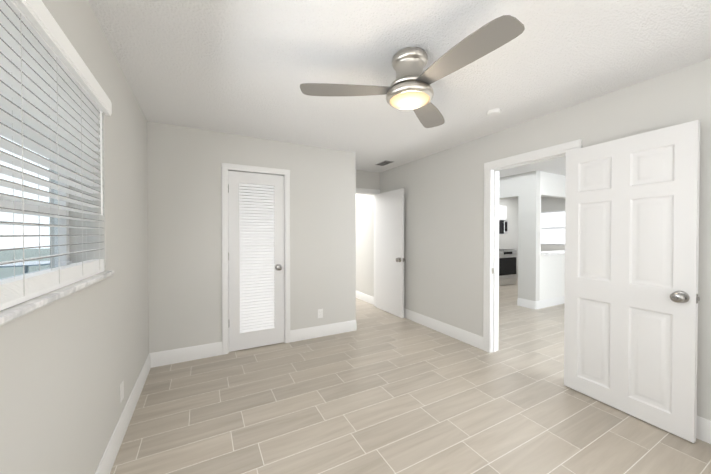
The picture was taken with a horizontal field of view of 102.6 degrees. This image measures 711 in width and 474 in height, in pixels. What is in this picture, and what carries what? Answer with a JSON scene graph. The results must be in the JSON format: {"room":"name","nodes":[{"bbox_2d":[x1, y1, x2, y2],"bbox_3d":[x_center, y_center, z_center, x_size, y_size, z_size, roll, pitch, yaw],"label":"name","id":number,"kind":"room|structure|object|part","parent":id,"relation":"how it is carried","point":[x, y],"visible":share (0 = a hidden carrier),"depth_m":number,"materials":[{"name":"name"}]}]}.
{"room":"empty bedroom","nodes":[
{"label":"empty bedroom","id":0,"kind":"room"},
{"bbox_2d":[0,0,148,473],"bbox_3d":[-2.020,0.080,2.527,0.220,2.440,9.740,0,1,-28],"label":"wall","id":1,"kind":"structure","parent":0,"point":[70,363],"depth_m":1.43,"materials":[{"name":"paint"}]},
{"bbox_2d":[0,136,73,279],"bbox_3d":[-1.058,-0.271,0.690,0.120,0.940,1.860,0,1,-28],"label":"window","id":2,"kind":"structure","parent":1,"relation":"in","point":[64,260],"depth_m":1.36,"materials":[{"name":"silver metal"}]},
{"bbox_2d":[0,0,111,310],"bbox_3d":[-0.956,-0.281,0.744,0.082,0.956,1.930,0,1,-28],"label":"window blinds","id":3,"kind":"object","parent":2,"relation":"attached to","point":[55,101],"visible":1,"depth_m":1.01,"materials":[{"name":"white plastic"}]},
{"bbox_2d":[0,271,113,324],"bbox_3d":[-0.992,0.209,0.731,0.180,0.020,1.900,0,1,-28],"label":"window sill","id":4,"kind":"structure","parent":1,"relation":"attached to","point":[10,314],"depth_m":0.92,"materials":[{"name":"stone"}]},
{"bbox_2d":[120,380,123,402],"bbox_3d":[-1.537,1.017,1.876,0.005,0.114,0.070,0,1,-28],"label":"electrical outlet","id":5,"kind":"object","parent":1,"relation":"attached to","point":[121,391],"visible":1,"depth_m":1.87,"materials":[{"name":"white plastic"}]},
{"bbox_2d":[95,353,150,473],"bbox_3d":[-1.069,1.245,1.018,0.016,0.142,4.120,0,1,-28],"label":"baseboard","id":6,"kind":"structure","parent":1,"relation":"attached to","point":[105,466],"depth_m":1.85,"materials":[{"name":"white paint"}]},
{"bbox_2d":[147,121,355,352],"bbox_3d":[-1.053,0.071,3.421,2.330,2.440,0.120,0,1,-28],"label":"wall","id":7,"kind":"structure","parent":0,"point":[184,239],"depth_m":3.10,"materials":[{"name":"paint"}]},
{"bbox_2d":[151,342,221,367],"bbox_3d":[-1.743,1.225,2.985,0.630,0.142,0.016,0,1,-28],"label":"baseboard","id":8,"kind":"structure","parent":7,"relation":"attached to","point":[191,353],"depth_m":2.96,"materials":[{"name":"white paint"}]},
{"bbox_2d":[221,163,289,354],"bbox_3d":[-1.160,0.239,3.353,0.755,2.106,0.142,0,1,-28],"label":"trim","id":9,"kind":"structure","parent":7,"relation":"attached to","point":[227,167],"depth_m":3.21,"materials":[{"name":"white paint"}]},
{"bbox_2d":[228,171,283,351],"bbox_3d":[-1.137,0.273,3.304,0.628,2.022,0.106,0,1,-28],"label":"closet door","id":10,"kind":"structure","parent":7,"relation":"in","point":[256,280],"depth_m":3.32,"materials":[{"name":"white paint"}]},
{"bbox_2d":[318,309,322,317],"bbox_3d":[-0.454,0.988,3.679,0.070,0.114,0.007,0,1,-28],"label":"electrical outlet","id":11,"kind":"object","parent":7,"relation":"attached to","point":[320,313],"visible":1,"depth_m":3.68,"materials":[{"name":"white plastic"}]},
{"bbox_2d":[290,320,356,341],"bbox_3d":[-0.390,1.217,3.712,0.931,0.142,0.016,0,1,-28],"label":"baseboard","id":12,"kind":"structure","parent":7,"relation":"attached to","point":[348,326],"depth_m":3.68,"materials":[{"name":"white paint"}]},
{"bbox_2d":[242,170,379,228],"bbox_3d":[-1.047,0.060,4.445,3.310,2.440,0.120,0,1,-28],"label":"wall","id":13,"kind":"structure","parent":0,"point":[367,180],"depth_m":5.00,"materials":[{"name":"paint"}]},
{"bbox_2d":[356,188,379,305],"bbox_3d":[0.010,0.212,5.003,0.919,2.125,0.142,0,1,-28],"label":"door frame","id":14,"kind":"structure","parent":13,"relation":"attached to","point":[363,191],"depth_m":5.20,"materials":[{"name":"white paint"}]},
{"bbox_2d":[88,0,710,196],"bbox_3d":[2.213,-1.223,4.787,9.830,0.120,9.740,0,1,-28],"label":"ceiling","id":15,"kind":"structure","parent":0,"point":[243,67],"depth_m":1.83,"materials":[{"name":"white paint"}]},
{"bbox_2d":[375,160,393,165],"bbox_3d":[0.451,-1.156,4.465,0.160,0.008,0.300,0,1,-28],"label":"ceiling vent","id":16,"kind":"object","parent":15,"relation":"in","point":[385,162],"visible":1,"depth_m":4.47,"materials":[{"name":"grey metal"}]},
{"bbox_2d":[300,15,524,127],"bbox_3d":[0.391,-0.984,1.674,1.230,0.293,1.106,0,1,-28],"label":"ceiling fan","id":17,"kind":"object","parent":15,"relation":"hanging from","point":[410,88],"visible":1,"depth_m":1.69,"materials":[{"name":"silver metal"}]},
{"bbox_3d":[-0.049,-0.925,1.799,0.573,0.018,0.369,0,1,-28],"label":"blade","id":18,"kind":"part","parent":17,"relation":"part of","materials":[{"name":"grey wood"}]},
{"bbox_3d":[0.525,-0.929,2.141,0.553,0.018,0.410,0,1,-28],"label":"blade","id":19,"kind":"part","parent":17,"relation":"part of","materials":[{"name":"grey wood"}]},
{"bbox_3d":[0.540,-0.922,1.470,0.184,0.018,0.603,0,1,-28],"label":"blade","id":20,"kind":"part","parent":17,"relation":"part of","materials":[{"name":"grey wood"}]},
{"bbox_2d":[487,108,500,115],"bbox_3d":[1.258,-1.124,2.583,0.116,0.033,0.116,0,1,-28],"label":"smoke detector","id":21,"kind":"object","parent":15,"relation":"attached to","point":[494,112],"visible":1,"depth_m":2.55,"materials":[{"name":"white plastic"}]},
{"bbox_2d":[110,278,710,473],"bbox_3d":[2.213,1.337,4.814,9.830,0.120,9.740,0,1,-28],"label":"floor","id":22,"kind":"structure","parent":0,"point":[378,391],"depth_m":2.11,"materials":[{"name":"tile"}]},
{"bbox_2d":[499,249,516,285],"bbox_3d":[3.815,0.747,7.648,0.760,1.000,0.691,0,1,-28],"label":"range","id":23,"kind":"object","parent":22,"relation":"on","point":[507,266],"visible":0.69,"depth_m":7.39,"materials":[{"name":"silver metal"}]},
{"bbox_2d":[499,197,517,277],"bbox_3d":[3.772,0.022,8.089,3.730,2.440,0.120,0,1,-28],"label":"wall","id":24,"kind":"structure","parent":0,"point":[509,240],"depth_m":8.48,"materials":[{"name":"paint"}]},
{"bbox_2d":[499,205,505,219],"bbox_3d":[3.731,-0.660,7.789,0.760,0.390,0.338,0,1,-28],"label":"upper cabinet","id":25,"kind":"object","parent":24,"relation":"attached to","point":[502,212],"visible":0.29,"depth_m":7.74,"materials":[{"name":"white wood"}]},
{"bbox_2d":[499,220,507,233],"bbox_3d":[3.751,-0.269,7.757,0.760,0.370,0.419,0,1,-28],"label":"over-the-range microwave","id":26,"kind":"object","parent":25,"relation":"attached to","point":[503,226],"visible":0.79,"depth_m":7.68,"materials":[{"name":"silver metal"}]},
{"bbox_2d":[499,171,539,300],"bbox_3d":[2.039,0.031,7.249,0.120,2.440,5.020,0,1,-28],"label":"wall","id":27,"kind":"structure","parent":0,"point":[524,188],"depth_m":5.14,"materials":[{"name":"paint"}]},
{"bbox_2d":[517,298,534,308],"bbox_3d":[3.086,1.202,5.167,0.016,0.142,0.300,0,1,-28],"label":"baseboard","id":28,"kind":"structure","parent":27,"relation":"attached to","point":[520,302],"depth_m":5.15,"materials":[{"name":"white paint"}]},
{"bbox_2d":[356,58,710,420],"bbox_3d":[1.046,0.063,4.173,0.120,2.440,9.740,0,1,-28],"label":"wall","id":29,"kind":"structure","parent":0,"point":[444,236],"depth_m":3.33,"materials":[{"name":"paint"}]},
{"bbox_2d":[356,291,373,304],"bbox_3d":[-0.443,1.185,6.814,0.016,0.142,3.460,0,1,-28],"label":"baseboard","id":30,"kind":"structure","parent":29,"relation":"attached to","point":[370,299],"depth_m":5.61,"materials":[{"name":"white paint"}]},
{"bbox_2d":[376,188,404,317],"bbox_3d":[0.554,0.254,4.791,0.153,2.030,0.800,0,1,-28],"label":"door","id":31,"kind":"structure","parent":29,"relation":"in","point":[390,259],"depth_m":4.72,"materials":[{"name":"white paint"}]},
{"bbox_2d":[404,308,482,349],"bbox_3d":[0.949,1.212,4.222,0.016,0.142,2.185,0,1,-28],"label":"baseboard","id":32,"kind":"structure","parent":29,"relation":"attached to","point":[475,340],"depth_m":3.75,"materials":[{"name":"white paint"}]},
{"bbox_2d":[483,139,581,352],"bbox_3d":[1.749,0.232,2.867,0.162,2.130,0.940,0,1,-28],"label":"door frame","id":33,"kind":"structure","parent":29,"relation":"attached to","point":[492,169],"depth_m":3.19,"materials":[{"name":"white paint"}]},
{"bbox_2d":[564,120,699,442],"bbox_3d":[1.969,0.282,2.124,0.162,2.030,0.777,0,1,-28],"label":"entry door","id":34,"kind":"structure","parent":29,"relation":"in","point":[632,298],"depth_m":2.04,"materials":[{"name":"white paint"}]},
{"bbox_2d":[696,416,710,443],"bbox_3d":[2.359,1.239,1.597,0.016,0.142,1.895,0,1,-28],"label":"baseboard","id":35,"kind":"structure","parent":29,"relation":"attached to","point":[703,426],"depth_m":1.82,"materials":[{"name":"white paint"}]},
{"bbox_2d":[539,171,565,299],"bbox_3d":[4.894,0.044,6.002,3.730,2.440,0.120,0,1,-28],"label":"wall","id":36,"kind":"structure","parent":0,"point":[552,276],"depth_m":5.25,"materials":[{"name":"white paint"}]},
{"bbox_2d":[535,296,564,308],"bbox_3d":[4.866,1.194,5.921,3.866,0.142,0.016,0,1,-28],"label":"baseboard","id":37,"kind":"structure","parent":36,"relation":"attached to","point":[545,303],"depth_m":5.20,"materials":[{"name":"white paint"}]},
{"bbox_2d":[541,250,564,254],"bbox_3d":[4.905,0.291,6.016,3.690,0.040,0.350,0,1,-28],"label":"countertop","id":38,"kind":"structure","parent":36,"relation":"on","point":[558,252],"depth_m":5.15,"materials":[{"name":"white stone"}]},
{"bbox_2d":[541,197,564,250],"bbox_3d":[6.490,0.033,7.097,0.120,2.440,9.740,0,1,-28],"label":"wall","id":39,"kind":"structure","parent":0,"point":[552,204],"depth_m":8.33,"materials":[{"name":"paint"}]},
{"bbox_2d":[541,210,564,245],"bbox_3d":[5.765,-0.261,8.351,0.110,1.000,0.900,0,1,-28],"label":"kitchen window","id":40,"kind":"structure","parent":39,"relation":"in","point":[553,227],"depth_m":8.32,"materials":[{"name":"silver metal"}]},
{"label":"outside","id":41,"kind":"structure","parent":0,"visible":0},
{"bbox_2d":[0,248,49,278],"bbox_3d":[0.047,1.492,-0.038,80.000,0.070,80.000,0,1,-28],"label":"ground","id":42,"kind":"structure","parent":41,"point":[35,253],"depth_m":16.96,"materials":[{"name":"grey"}]},
{"bbox_2d":[0,261,49,272],"bbox_3d":[-6.747,0.966,5.843,1.100,0.860,1.100,0,1,-28],"label":"table","id":43,"kind":"object","parent":42,"relation":"on","point":[19,264],"depth_m":5.77,"materials":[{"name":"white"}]}
]}

